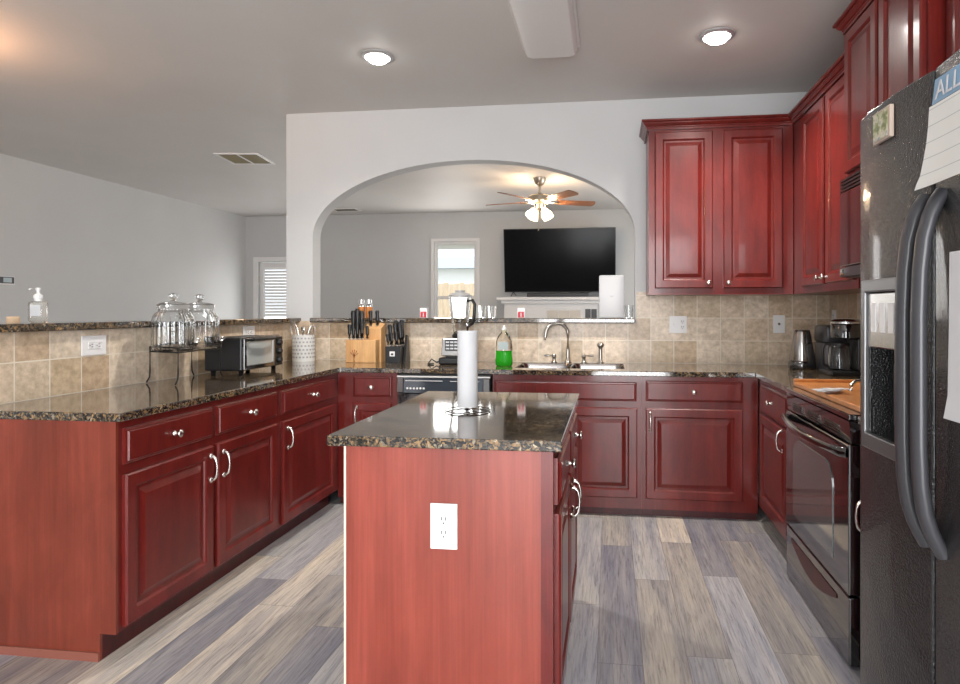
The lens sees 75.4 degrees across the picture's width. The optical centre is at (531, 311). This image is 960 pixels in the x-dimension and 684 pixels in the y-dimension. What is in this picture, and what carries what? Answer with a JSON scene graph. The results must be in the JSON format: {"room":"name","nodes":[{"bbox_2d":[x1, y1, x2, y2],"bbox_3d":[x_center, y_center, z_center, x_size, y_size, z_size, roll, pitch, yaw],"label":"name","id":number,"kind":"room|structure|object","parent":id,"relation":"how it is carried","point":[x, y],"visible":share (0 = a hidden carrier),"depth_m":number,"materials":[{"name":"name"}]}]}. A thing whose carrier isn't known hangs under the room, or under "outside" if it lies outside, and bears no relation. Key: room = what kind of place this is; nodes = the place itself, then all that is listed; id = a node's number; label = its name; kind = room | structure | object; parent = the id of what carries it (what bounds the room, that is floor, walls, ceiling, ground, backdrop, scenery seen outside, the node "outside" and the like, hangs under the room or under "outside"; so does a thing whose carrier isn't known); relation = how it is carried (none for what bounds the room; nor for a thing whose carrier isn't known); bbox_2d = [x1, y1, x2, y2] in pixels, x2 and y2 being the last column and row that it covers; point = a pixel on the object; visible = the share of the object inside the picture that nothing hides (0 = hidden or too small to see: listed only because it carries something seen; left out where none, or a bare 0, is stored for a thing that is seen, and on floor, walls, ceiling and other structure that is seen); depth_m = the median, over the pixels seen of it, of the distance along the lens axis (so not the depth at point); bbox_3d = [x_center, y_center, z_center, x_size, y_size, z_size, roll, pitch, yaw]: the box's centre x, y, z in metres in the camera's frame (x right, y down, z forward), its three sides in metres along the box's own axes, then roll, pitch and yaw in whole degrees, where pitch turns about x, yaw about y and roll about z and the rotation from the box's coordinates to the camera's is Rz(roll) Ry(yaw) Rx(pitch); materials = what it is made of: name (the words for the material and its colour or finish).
{"room":"kitchen","nodes":[
{"label":"kitchen","id":0,"kind":"room"},
{"bbox_2d":[0,153,245,322],"bbox_3d":[-5.454,-0.125,4.120,0.100,2.824,12.000,0,0,7],"label":"wall","id":1,"kind":"structure","parent":0,"point":[95,249],"depth_m":7.27,"materials":[{"name":"grey paint"}]},
{"bbox_2d":[0,276,14,284],"bbox_3d":[-5.145,-0.302,6.059,0.023,0.082,0.165,0,0,7],"label":"thermostat","id":2,"kind":"object","parent":1,"relation":"attached to","point":[4,280],"visible":1,"depth_m":6.06,"materials":[{"name":"white plastic"}]},
{"bbox_2d":[0,322,292,404],"bbox_3d":[-2.040,0.687,3.577,0.090,1.200,2.502,0,0,7],"label":"wall","id":3,"kind":"structure","parent":0,"point":[292,322],"depth_m":2.94,"materials":[{"name":"beige tile"}]},
{"bbox_2d":[81,335,105,355],"bbox_3d":[-2.063,0.161,2.920,0.010,0.092,0.140,0,0,7],"label":"wall plate","id":4,"kind":"object","parent":3,"relation":"attached to","point":[90,345],"visible":1,"depth_m":2.91,"materials":[{"name":"white plastic"}]},
{"bbox_2d":[88,342,94,348],"bbox_3d":[-2.063,0.161,2.900,0.006,0.030,0.030,0,0,7],"label":"socket","id":5,"kind":"object","parent":4,"relation":"attached to","point":[91,345],"depth_m":2.90,"materials":[{"name":"white plastic"}]},
{"bbox_2d":[0,323,294,403],"bbox_3d":[-1.991,0.230,3.570,0.010,0.286,2.480,0,0,7],"label":"backsplash","id":6,"kind":"structure","parent":3,"relation":"attached to","point":[41,364],"depth_m":2.87,"materials":[{"name":"tile"}]},
{"bbox_2d":[0,318,300,332],"bbox_3d":[-2.113,0.068,3.600,0.340,0.034,2.710,0,0,7],"label":"bar ledge","id":7,"kind":"object","parent":3,"relation":"on","point":[5,327],"visible":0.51,"depth_m":2.92,"materials":[{"name":"stone"}]},
{"bbox_2d":[6,316,19,322],"bbox_3d":[-2.241,0.036,2.674,0.048,0.028,0.047,0,0,7],"label":"cube","id":8,"kind":"object","parent":7,"relation":"on","point":[11,319],"visible":0.95,"depth_m":2.66,"materials":[{"name":"beige"}]},
{"bbox_2d":[28,288,47,322],"bbox_3d":[-2.191,-0.028,2.748,0.066,0.156,0.049,0,0,-13],"label":"soap bottle","id":9,"kind":"object","parent":7,"relation":"on","point":[37,309],"visible":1,"depth_m":2.73,"materials":[{"name":"white"}]},
{"bbox_2d":[243,326,254,334],"bbox_3d":[-1.903,0.142,4.173,0.010,0.085,0.135,0,0,7],"label":"wall plate","id":10,"kind":"object","parent":3,"relation":"attached to","point":[247,330],"visible":0.84,"depth_m":4.17,"materials":[{"name":"white plastic"}]},
{"bbox_2d":[0,0,851,216],"bbox_3d":[-1.732,-1.587,3.647,7.604,0.100,12.200,0,0,7],"label":"ceiling","id":11,"kind":"structure","parent":0,"point":[138,94],"depth_m":3.98,"materials":[{"name":"paint"}]},
{"bbox_2d":[213,153,275,164],"bbox_3d":[-2.870,-1.531,6.211,0.430,0.012,0.430,0,0,-1],"label":"ceiling vent","id":12,"kind":"object","parent":11,"relation":"in","point":[234,158],"visible":1,"depth_m":6.18,"materials":[{"name":"white metal"}]},
{"bbox_2d":[333,208,361,211],"bbox_3d":[-2.796,-1.531,9.327,0.400,0.012,0.240,0,0,7],"label":"ceiling vent","id":13,"kind":"object","parent":11,"relation":"in","point":[335,209],"visible":0.82,"depth_m":9.29,"materials":[{"name":"white metal"}]},
{"bbox_2d":[334,209,357,210],"bbox_3d":[-2.796,-1.533,9.327,0.340,0.008,0.180,0,0,7],"label":"grille","id":14,"kind":"object","parent":13,"relation":"attached to","point":[334,209],"depth_m":9.32,"materials":[{"name":"white metal"}]},
{"bbox_2d":[361,49,393,64],"bbox_3d":[-0.925,-1.516,3.721,0.196,0.043,0.196,0,0,7],"label":"recessed light","id":15,"kind":"object","parent":11,"relation":"in","point":[374,56],"visible":1,"depth_m":3.68,"materials":[{"name":"white glass"}]},
{"bbox_2d":[486,176,594,230],"bbox_3d":[0.092,-1.231,7.167,1.294,0.612,1.264,0,0,7],"label":"ceiling fan","id":16,"kind":"object","parent":11,"relation":"hanging from","point":[539,200],"visible":1,"depth_m":7.07,"materials":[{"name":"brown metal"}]},
{"bbox_2d":[507,0,579,58],"bbox_3d":[0.039,-1.492,2.939,0.330,0.090,1.240,0,0,7],"label":"ceiling fixture","id":17,"kind":"object","parent":11,"relation":"attached to","point":[545,28],"visible":1,"depth_m":3.16,"materials":[{"name":"white plastic"}]},
{"bbox_2d":[699,27,734,44],"bbox_3d":[1.034,-1.516,3.442,0.196,0.043,0.196,0,0,7],"label":"recessed light","id":18,"kind":"object","parent":11,"relation":"in","point":[719,35],"visible":1,"depth_m":3.40,"materials":[{"name":"white glass"}]},
{"bbox_2d":[0,490,859,683],"bbox_3d":[-1.732,1.327,3.647,7.604,0.080,12.200,0,0,7],"label":"floor","id":19,"kind":"structure","parent":0,"point":[658,599],"depth_m":2.57,"materials":[{"name":"wood"}]},
{"bbox_2d":[0,387,277,661],"bbox_3d":[-1.733,0.846,2.849,0.681,0.881,1.119,0,0,7],"label":"base cabinet","id":20,"kind":"object","parent":19,"relation":"on","point":[107,529],"visible":1,"depth_m":2.32,"materials":[{"name":"red wood"}]},
{"bbox_2d":[0,360,859,421],"bbox_3d":[-0.035,0.389,3.318,3.934,0.032,2.483,0,0,7],"label":"countertop","id":21,"kind":"structure","parent":20,"relation":"on","point":[133,401],"depth_m":3.43,"materials":[{"name":"stone"}]},
{"bbox_2d":[146,344,223,384],"bbox_3d":[-1.865,0.276,3.334,0.232,0.189,0.456,0,0,7],"label":"stand","id":22,"kind":"object","parent":21,"relation":"on","point":[177,348],"visible":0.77,"depth_m":3.22,"materials":[{"name":"black metal"}]},
{"bbox_2d":[151,293,200,351],"bbox_3d":[-1.871,0.054,3.239,0.227,0.304,0.203,0,0,45],"label":"dispenser","id":23,"kind":"object","parent":22,"relation":"on","point":[172,325],"visible":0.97,"depth_m":3.18,"materials":[{"name":"clear glass"}]},
{"bbox_2d":[151,309,194,351],"bbox_3d":[-1.881,0.097,3.248,0.203,0.220,0.201,0,0,7],"label":"jar","id":24,"kind":"object","parent":23,"relation":"on","point":[169,327],"depth_m":3.17,"materials":[{"name":"clear glass"}]},
{"bbox_2d":[188,294,225,348],"bbox_3d":[-1.845,0.054,3.447,0.227,0.304,0.203,0,0,45],"label":"dispenser","id":25,"kind":"object","parent":22,"relation":"on","point":[207,322],"visible":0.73,"depth_m":3.40,"materials":[{"name":"clear glass"}]},
{"bbox_2d":[188,309,219,348],"bbox_3d":[-1.854,0.097,3.456,0.203,0.220,0.201,0,0,7],"label":"jar","id":26,"kind":"object","parent":25,"relation":"on","point":[207,322],"depth_m":3.40,"materials":[{"name":"clear glass"}]},
{"bbox_2d":[205,335,282,374],"bbox_3d":[-1.736,0.262,3.799,0.288,0.222,0.430,0,0,7],"label":"toaster oven","id":27,"kind":"object","parent":21,"relation":"on","point":[242,353],"visible":0.98,"depth_m":3.62,"materials":[{"name":"black metal"}]},
{"bbox_2d":[292,334,314,361],"bbox_3d":[-1.712,0.275,4.653,0.166,0.195,0.166,0,0,-1],"label":"utensil crock","id":28,"kind":"object","parent":21,"relation":"on","point":[303,346],"visible":1,"depth_m":4.58,"materials":[{"name":"white ceramic"}]},
{"bbox_2d":[346,323,384,362],"bbox_3d":[-1.218,0.230,4.547,0.237,0.285,0.166,0,0,7],"label":"knife block","id":29,"kind":"object","parent":21,"relation":"on","point":[372,350],"visible":0.94,"depth_m":4.48,"materials":[{"name":"brown wood"}]},
{"bbox_2d":[351,311,354,338],"bbox_3d":[-1.307,0.101,4.540,0.036,0.212,0.024,0,0,7],"label":"kitchen knife","id":30,"kind":"object","parent":29,"relation":"on","point":[352,312],"visible":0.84,"depth_m":4.53,"materials":[{"name":"black plastic"}]},
{"bbox_2d":[355,309,359,336],"bbox_3d":[-1.275,0.093,4.536,0.036,0.227,0.024,0,0,7],"label":"kitchen knife","id":31,"kind":"object","parent":29,"relation":"on","point":[357,311],"visible":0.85,"depth_m":4.53,"materials":[{"name":"black plastic"}]},
{"bbox_2d":[359,311,363,337],"bbox_3d":[-1.242,0.101,4.532,0.036,0.212,0.024,0,0,7],"label":"kitchen knife","id":32,"kind":"object","parent":29,"relation":"on","point":[361,313],"visible":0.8,"depth_m":4.52,"materials":[{"name":"black plastic"}]},
{"bbox_2d":[360,322,363,339],"bbox_3d":[-1.231,0.141,4.493,0.028,0.132,0.019,0,0,7],"label":"kitchen knife","id":33,"kind":"object","parent":29,"relation":"on","point":[361,323],"visible":1,"depth_m":4.49,"materials":[{"name":"black plastic"}]},
{"bbox_2d":[368,310,371,325],"bbox_3d":[-1.190,0.052,4.576,0.031,0.117,0.021,0,0,7],"label":"kitchen knife","id":34,"kind":"object","parent":29,"relation":"on","point":[369,311],"visible":1,"depth_m":4.57,"materials":[{"name":"black plastic"}]},
{"bbox_2d":[375,310,378,325],"bbox_3d":[-1.138,0.052,4.570,0.031,0.117,0.021,0,0,7],"label":"kitchen knife","id":35,"kind":"object","parent":29,"relation":"on","point":[376,311],"visible":1,"depth_m":4.56,"materials":[{"name":"black plastic"}]},
{"bbox_2d":[385,335,409,362],"bbox_3d":[-0.971,0.273,4.504,0.128,0.200,0.169,0,0,7],"label":"knife block","id":36,"kind":"object","parent":21,"relation":"on","point":[393,354],"visible":0.98,"depth_m":4.43,"materials":[{"name":"black plastic"}]},
{"bbox_2d":[387,324,391,345],"bbox_3d":[-1.025,0.174,4.501,0.044,0.158,0.028,0,0,7],"label":"kitchen knife","id":37,"kind":"object","parent":36,"relation":"on","point":[389,326],"visible":0.7,"depth_m":4.49,"materials":[{"name":"black plastic"}]},
{"bbox_2d":[397,322,402,345],"bbox_3d":[-0.955,0.166,4.503,0.047,0.173,0.025,0,0,30],"label":"kitchen knife","id":38,"kind":"object","parent":36,"relation":"on","point":[399,325],"visible":0.99,"depth_m":4.50,"materials":[{"name":"black plastic"}]},
{"bbox_2d":[399,319,404,345],"bbox_3d":[-0.948,0.156,4.548,0.046,0.192,0.024,0,0,31],"label":"kitchen knife","id":39,"kind":"object","parent":36,"relation":"on","point":[401,321],"visible":0.82,"depth_m":4.54,"materials":[{"name":"black plastic"}]},
{"bbox_2d":[427,290,476,364],"bbox_3d":[-0.548,0.112,4.372,0.349,0.522,0.204,0,0,7],"label":"blender","id":40,"kind":"object","parent":21,"relation":"on","point":[460,301],"visible":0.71,"depth_m":4.31,"materials":[{"name":"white plastic"}]},
{"bbox_2d":[449,297,470,333],"bbox_3d":[-0.502,0.030,4.378,0.160,0.254,0.160,0,0,7],"label":"jar","id":41,"kind":"object","parent":40,"relation":"on","point":[460,307],"depth_m":4.32,"materials":[{"name":"clear glass"}]},
{"bbox_2d":[495,325,512,365],"bbox_3d":[-0.185,0.234,4.216,0.120,0.277,0.073,0,0,7],"label":"dish soap","id":42,"kind":"object","parent":21,"relation":"on","point":[503,342],"visible":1,"depth_m":4.19,"materials":[{"name":"green"}]},
{"bbox_2d":[496,330,511,350],"bbox_3d":[-0.185,0.197,4.217,0.116,0.140,0.070,0,0,7],"label":"bottle","id":43,"kind":"object","parent":42,"relation":"on","point":[503,342],"depth_m":4.19,"materials":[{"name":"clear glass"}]},
{"bbox_2d":[543,322,593,362],"bbox_3d":[0.268,0.224,4.473,0.366,0.296,0.078,0,0,0],"label":"faucet","id":44,"kind":"object","parent":21,"relation":"on","point":[564,326],"visible":1,"depth_m":4.46,"materials":[{"name":"silver metal"}]},
{"bbox_2d":[516,363,623,368],"bbox_3d":[0.270,0.474,4.230,0.716,0.197,0.390,0,0,7],"label":"sink","id":45,"kind":"object","parent":21,"relation":"in","point":[525,365],"visible":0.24,"depth_m":4.41,"materials":[{"name":"silver metal"}]},
{"bbox_2d":[597,342,603,362],"bbox_3d":[0.500,0.298,4.447,0.052,0.149,0.051,0,0,7],"label":"sprayer","id":46,"kind":"object","parent":21,"relation":"on","point":[600,345],"visible":1,"depth_m":4.43,"materials":[{"name":"silver metal"}]},
{"bbox_2d":[788,329,815,369],"bbox_3d":[1.751,0.245,4.011,0.168,0.255,0.188,0,0,-14],"label":"electric kettle","id":47,"kind":"object","parent":21,"relation":"on","point":[802,356],"visible":1,"depth_m":3.95,"materials":[{"name":"silver metal"}]},
{"bbox_2d":[815,319,859,376],"bbox_3d":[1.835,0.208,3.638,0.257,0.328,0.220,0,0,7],"label":"drip coffee maker","id":48,"kind":"object","parent":21,"relation":"on","point":[843,359],"visible":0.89,"depth_m":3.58,"materials":[{"name":"black plastic"}]},
{"bbox_2d":[266,373,337,546],"bbox_3d":[-1.615,0.846,3.782,0.681,0.881,0.760,0,0,7],"label":"base cabinet","id":49,"kind":"object","parent":19,"relation":"on","point":[307,410],"visible":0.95,"depth_m":3.65,"materials":[{"name":"red wood"}]},
{"bbox_2d":[338,372,398,502],"bbox_3d":[-1.048,0.846,4.366,0.410,0.881,0.669,0,0,7],"label":"base cabinet","id":50,"kind":"object","parent":19,"relation":"on","point":[361,396],"visible":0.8,"depth_m":4.08,"materials":[{"name":"brown wood"}]},
{"bbox_2d":[397,373,492,403],"bbox_3d":[-0.532,0.849,4.298,0.622,0.875,0.616,0,0,7],"label":"dishwasher","id":51,"kind":"object","parent":19,"relation":"on","point":[409,385],"visible":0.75,"depth_m":4.02,"materials":[{"name":"black metal"}]},
{"bbox_2d":[344,412,582,683],"bbox_3d":[-0.160,0.846,2.323,0.695,0.881,1.001,0,0,7],"label":"kitchen island","id":52,"kind":"object","parent":19,"relation":"on","point":[496,608],"visible":0.98,"depth_m":1.84,"materials":[{"name":"brown wood"}]},
{"bbox_2d":[430,503,457,549],"bbox_3d":[-0.259,0.637,1.829,0.082,0.135,0.010,0,0,7],"label":"wall plate","id":53,"kind":"object","parent":52,"relation":"attached to","point":[443,516],"visible":1,"depth_m":1.83,"materials":[{"name":"white plastic"}]},
{"bbox_2d":[438,515,448,525],"bbox_3d":[-0.259,0.617,1.827,0.030,0.030,0.006,0,0,7],"label":"socket","id":54,"kind":"object","parent":53,"relation":"attached to","point":[443,520],"depth_m":1.83,"materials":[{"name":"white plastic"}]},
{"bbox_2d":[438,528,448,538],"bbox_3d":[-0.259,0.657,1.827,0.030,0.030,0.006,0,0,7],"label":"socket","id":55,"kind":"object","parent":53,"relation":"attached to","point":[443,533],"depth_m":1.83,"materials":[{"name":"white plastic"}]},
{"bbox_2d":[327,391,579,451],"bbox_3d":[-0.198,0.389,2.332,0.710,0.032,1.044,0,0,7],"label":"island countertop","id":56,"kind":"structure","parent":52,"relation":"on","point":[532,422],"depth_m":2.02,"materials":[{"name":"stone"}]},
{"bbox_2d":[445,323,489,413],"bbox_3d":[-0.238,0.207,2.310,0.169,0.328,0.169,0,0,7],"label":"paper towel holder","id":57,"kind":"object","parent":56,"relation":"on","point":[467,325],"visible":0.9,"depth_m":2.30,"materials":[{"name":"grey metal"}]},
{"bbox_2d":[457,330,477,407],"bbox_3d":[-0.238,0.214,2.310,0.075,0.283,0.075,0,0,7],"label":"paper towel roll","id":58,"kind":"object","parent":57,"relation":"on","point":[467,341],"visible":0.99,"depth_m":2.28,"materials":[{"name":"white paper"}]},
{"bbox_2d":[496,297,598,317],"bbox_3d":[0.293,0.537,9.287,1.600,1.500,0.299,0,0,7],"label":"fireplace mantel","id":59,"kind":"object","parent":19,"relation":"on","point":[535,307],"visible":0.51,"depth_m":9.22,"materials":[{"name":"white wood"}]},
{"bbox_2d":[496,297,598,299],"bbox_3d":[0.293,-0.191,9.287,1.600,0.045,0.299,0,0,7],"label":"shelf","id":60,"kind":"object","parent":59,"relation":"attached to","point":[497,298],"depth_m":9.14,"materials":[{"name":"white wood"}]},
{"bbox_2d":[527,293,588,296],"bbox_3d":[0.399,-0.244,9.168,0.920,0.060,0.080,0,0,7],"label":"soundbar","id":61,"kind":"object","parent":59,"relation":"on","point":[528,294],"visible":1,"depth_m":9.13,"materials":[{"name":"black plastic"}]},
{"bbox_2d":[503,227,615,295],"bbox_3d":[0.424,-0.726,9.219,1.660,1.008,0.224,0,0,7],"label":"television","id":62,"kind":"object","parent":59,"relation":"on","point":[545,259],"visible":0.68,"depth_m":9.18,"materials":[{"name":"black plastic"}]},
{"bbox_2d":[585,309,596,317],"bbox_3d":[0.889,0.037,9.178,0.170,0.140,0.004,0,0,7],"label":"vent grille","id":63,"kind":"object","parent":59,"relation":"attached to","point":[589,313],"depth_m":9.18,"materials":[{"name":"grey plastic"}]},
{"bbox_2d":[588,292,598,296],"bbox_3d":[0.955,-0.249,9.097,0.220,0.070,0.080,0,0,7],"label":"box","id":64,"kind":"object","parent":59,"relation":"on","point":[591,294],"visible":0.56,"depth_m":9.06,"materials":[{"name":"grey plastic"}]},
{"bbox_2d":[493,374,640,514],"bbox_3d":[0.256,0.846,4.200,0.945,0.881,0.669,0,0,7],"label":"base cabinet","id":65,"kind":"object","parent":19,"relation":"on","point":[608,411],"visible":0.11,"depth_m":3.88,"materials":[{"name":"brown wood"}]},
{"bbox_2d":[641,376,757,519],"bbox_3d":[1.073,0.846,4.097,0.700,0.881,0.669,0,0,7],"label":"base cabinet","id":66,"kind":"object","parent":19,"relation":"on","point":[699,435],"visible":0.99,"depth_m":3.81,"materials":[{"name":"brown wood"}]},
{"bbox_2d":[759,379,788,540],"bbox_3d":[1.617,0.846,3.361,0.669,0.881,0.769,0,0,7],"label":"base cabinet","id":67,"kind":"object","parent":19,"relation":"on","point":[772,399],"visible":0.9,"depth_m":3.39,"materials":[{"name":"brown wood"}]},
{"bbox_2d":[781,387,859,666],"bbox_3d":[1.478,0.829,2.580,0.722,0.916,0.804,0,0,7],"label":"range","id":68,"kind":"object","parent":19,"relation":"on","point":[823,435],"visible":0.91,"depth_m":2.44,"materials":[{"name":"black metal"}]},
{"bbox_2d":[781,410,859,595],"bbox_3d":[1.176,0.753,2.619,0.113,0.544,0.796,0,0,7],"label":"oven","id":69,"kind":"object","parent":68,"relation":"in","point":[823,465],"depth_m":2.45,"materials":[{"name":"black glass"}]},
{"bbox_2d":[786,387,859,420],"bbox_3d":[1.514,0.382,2.576,0.650,0.022,0.804,0,0,7],"label":"cooktop","id":70,"kind":"object","parent":68,"relation":"in","point":[839,412],"depth_m":2.51,"materials":[{"name":"black metal"}]},
{"bbox_2d":[793,379,859,411],"bbox_3d":[1.533,0.333,2.625,0.570,0.075,0.835,0,0,7],"label":"board","id":71,"kind":"object","parent":68,"relation":"on","point":[850,399],"visible":0.43,"depth_m":2.75,"materials":[{"name":"brown wood"}]},
{"bbox_2d":[812,388,852,391],"bbox_3d":[1.292,0.337,2.659,0.137,0.021,0.140,0,0,7],"label":"paper scraps","id":72,"kind":"object","parent":71,"relation":"on","point":[820,389],"visible":1,"depth_m":2.62,"materials":[{"name":"grey paper"}]},
{"bbox_2d":[860,49,959,683],"bbox_3d":[1.113,0.408,0.993,0.858,1.758,0.905,0,0,5],"label":"refrigerator","id":73,"kind":"object","parent":19,"relation":"on","point":[910,453],"visible":0.95,"depth_m":1.21,"materials":[{"name":"black metal"}]},
{"bbox_2d":[873,104,893,145],"bbox_3d":[0.755,-0.399,1.328,0.011,0.068,0.078,0,0,5],"label":"photo magnet","id":74,"kind":"object","parent":73,"relation":"attached to","point":[883,120],"visible":1,"depth_m":1.31,"materials":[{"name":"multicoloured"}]},
{"bbox_2d":[873,108,886,142],"bbox_3d":[0.751,-0.399,1.330,0.001,0.058,0.064,0,0,5],"label":"picture","id":75,"kind":"object","parent":74,"relation":"attached to","point":[880,119],"depth_m":1.33},
{"bbox_2d":[914,64,959,190],"bbox_3d":[0.706,-0.322,0.979,0.034,0.199,0.318,0,0,5],"label":"calendar","id":76,"kind":"object","parent":73,"relation":"attached to","point":[941,161],"visible":1,"depth_m":1.08,"materials":[{"name":"paper"}]},
{"bbox_2d":[943,250,959,422],"bbox_3d":[0.716,0.042,0.980,0.012,0.290,0.200,0,0,6],"label":"paper","id":77,"kind":"object","parent":73,"relation":"attached to","point":[952,409],"visible":1,"depth_m":1.06,"materials":[{"name":"grey paper"}]},
{"bbox_2d":[246,209,633,317],"bbox_3d":[-0.968,-0.125,9.659,7.404,2.824,0.120,0,0,7],"label":"wall","id":78,"kind":"structure","parent":0,"point":[383,259],"depth_m":9.74,"materials":[{"name":"grey paint"}]},
{"bbox_2d":[253,257,285,317],"bbox_3d":[-4.003,0.204,9.987,1.010,2.165,0.125,0,0,7],"label":"door","id":79,"kind":"structure","parent":78,"relation":"in","point":[272,279],"depth_m":10.04,"materials":[{"name":"white"}]},
{"bbox_2d":[264,267,285,317],"bbox_3d":[-3.999,0.132,10.018,0.684,1.690,0.028,0,0,7],"label":"blind","id":80,"kind":"object","parent":78,"relation":"attached to","point":[274,277],"depth_m":10.04,"materials":[{"name":"white plastic"}]},
{"bbox_2d":[431,238,479,317],"bbox_3d":[-1.179,-0.373,9.640,0.810,1.520,0.130,0,0,7],"label":"window","id":81,"kind":"structure","parent":78,"relation":"in","point":[457,264],"depth_m":9.67,"materials":[{"name":"white"}]},
{"bbox_2d":[286,92,806,492],"bbox_3d":[0.096,-0.125,4.632,4.025,2.824,0.130,0,0,7],"label":"wall","id":82,"kind":"structure","parent":0,"point":[331,157],"depth_m":4.65,"materials":[{"name":"grey paint"}]},
{"bbox_2d":[310,318,634,322],"bbox_3d":[-0.461,0.068,4.678,2.451,0.034,0.235,0,0,7],"label":"bar ledge","id":83,"kind":"object","parent":82,"relation":"on","point":[366,320],"visible":0.91,"depth_m":4.53,"materials":[{"name":"stone"}]},
{"bbox_2d":[358,300,364,317],"bbox_3d":[-1.312,-0.021,4.789,0.052,0.142,0.052,0,0,7],"label":"bottle","id":84,"kind":"object","parent":83,"relation":"on","point":[361,306],"visible":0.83,"depth_m":4.77,"materials":[{"name":"orange"}]},
{"bbox_2d":[366,299,372,317],"bbox_3d":[-1.252,-0.021,4.781,0.052,0.142,0.052,0,0,7],"label":"bottle","id":85,"kind":"object","parent":83,"relation":"on","point":[369,306],"visible":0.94,"depth_m":4.76,"materials":[{"name":"orange"}]},
{"bbox_2d":[420,308,427,317],"bbox_3d":[-0.817,0.013,4.719,0.056,0.076,0.042,0,0,7],"label":"box","id":86,"kind":"object","parent":83,"relation":"on","point":[423,311],"visible":1,"depth_m":4.70,"materials":[{"name":"white cardboard"}]},
{"bbox_2d":[478,306,486,317],"bbox_3d":[-0.369,0.005,4.669,0.068,0.090,0.068,0,0,7],"label":"drinking glass","id":87,"kind":"object","parent":83,"relation":"on","point":[481,309],"visible":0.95,"depth_m":4.64,"materials":[{"name":"white"}]},
{"bbox_2d":[487,306,495,317],"bbox_3d":[-0.295,0.005,4.659,0.068,0.090,0.068,0,0,7],"label":"drinking glass","id":88,"kind":"object","parent":83,"relation":"on","point":[491,309],"visible":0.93,"depth_m":4.63,"materials":[{"name":"white"}]},
{"bbox_2d":[517,308,524,317],"bbox_3d":[-0.073,0.013,4.625,0.056,0.076,0.042,0,0,7],"label":"box","id":89,"kind":"object","parent":83,"relation":"on","point":[520,311],"visible":0.91,"depth_m":4.61,"materials":[{"name":"white cardboard"}]},
{"bbox_2d":[599,275,623,317],"bbox_3d":[0.593,-0.107,4.546,0.184,0.315,0.071,0,0,7],"label":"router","id":90,"kind":"object","parent":83,"relation":"on","point":[611,287],"visible":0.96,"depth_m":4.51,"materials":[{"name":"grey plastic"}]},
{"bbox_2d":[625,305,632,317],"bbox_3d":[0.717,0.003,4.531,0.064,0.095,0.064,0,0,7],"label":"drinking glass","id":91,"kind":"object","parent":83,"relation":"on","point":[628,308],"visible":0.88,"depth_m":4.51,"materials":[{"name":"white"}]},
{"bbox_2d":[295,292,828,363],"bbox_3d":[0.122,0.117,4.557,3.934,0.511,0.012,0,0,7],"label":"backsplash","id":92,"kind":"structure","parent":82,"relation":"attached to","point":[720,329],"depth_m":4.45,"materials":[{"name":"tile"}]},
{"bbox_2d":[669,316,686,332],"bbox_3d":[1.052,0.095,4.423,0.122,0.122,0.018,0,0,7],"label":"wall plate","id":93,"kind":"object","parent":82,"relation":"attached to","point":[677,324],"visible":1,"depth_m":4.43,"materials":[{"name":"white plastic"}]},
{"bbox_2d":[639,114,792,295],"bbox_3d":[1.242,-0.692,4.225,0.977,1.162,0.386,0,0,7],"label":"upper cabinet","id":94,"kind":"object","parent":82,"relation":"attached to","point":[719,189],"visible":1,"depth_m":4.07,"materials":[{"name":"brown wood"}]},
{"bbox_2d":[773,315,784,332],"bbox_3d":[1.740,0.090,4.336,0.078,0.125,0.018,0,0,7],"label":"wall plate","id":95,"kind":"object","parent":82,"relation":"attached to","point":[778,320],"visible":1,"depth_m":4.34,"materials":[{"name":"white plastic"}]},
{"bbox_2d":[855,500,859,530],"bbox_3d":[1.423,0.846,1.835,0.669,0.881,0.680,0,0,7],"label":"handle","id":96,"kind":"object","parent":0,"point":[858,502],"visible":0.12,"depth_m":2.15,"materials":[{"name":"silver metal"}]},
{"bbox_3d":[1.990,-0.125,3.174,0.100,2.824,12.000,0,0,7],"label":"wall","id":97,"kind":"structure","parent":0,"visible":0},
{"bbox_2d":[788,52,859,294],"bbox_3d":[1.803,-0.692,3.649,0.386,1.162,1.386,0,0,7],"label":"upper cabinet","id":98,"kind":"object","parent":97,"relation":"attached to","point":[817,119],"visible":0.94,"depth_m":3.49,"materials":[{"name":"brown wood"}]},
{"bbox_2d":[829,293,859,324],"bbox_3d":[1.895,0.120,2.865,0.010,0.506,2.922,0,0,7],"label":"backsplash","id":99,"kind":"structure","parent":97,"relation":"attached to","point":[847,306],"depth_m":4.00,"materials":[{"name":"tile"}]},
{"bbox_2d":[832,0,945,176],"bbox_3d":[1.638,-1.020,2.578,0.442,0.763,0.870,0,0,7],"label":"upper cabinet","id":100,"kind":"object","parent":97,"relation":"attached to","point":[889,45],"visible":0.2,"depth_m":2.56,"materials":[{"name":"brown wood"}]},
{"bbox_2d":[839,170,859,277],"bbox_3d":[1.623,-0.396,2.579,0.470,0.475,0.766,0,0,7],"label":"microwave","id":101,"kind":"object","parent":100,"relation":"attached to","point":[850,186],"visible":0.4,"depth_m":2.85,"materials":[{"name":"black plastic"}]},
{"bbox_2d":[946,0,959,59],"bbox_3d":[1.568,-0.756,1.792,0.388,1.290,0.798,0,0,7],"label":"upper cabinet","id":102,"kind":"object","parent":97,"relation":"attached to","point":[952,6],"visible":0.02,"depth_m":2.13,"materials":[{"name":"brown wood"}]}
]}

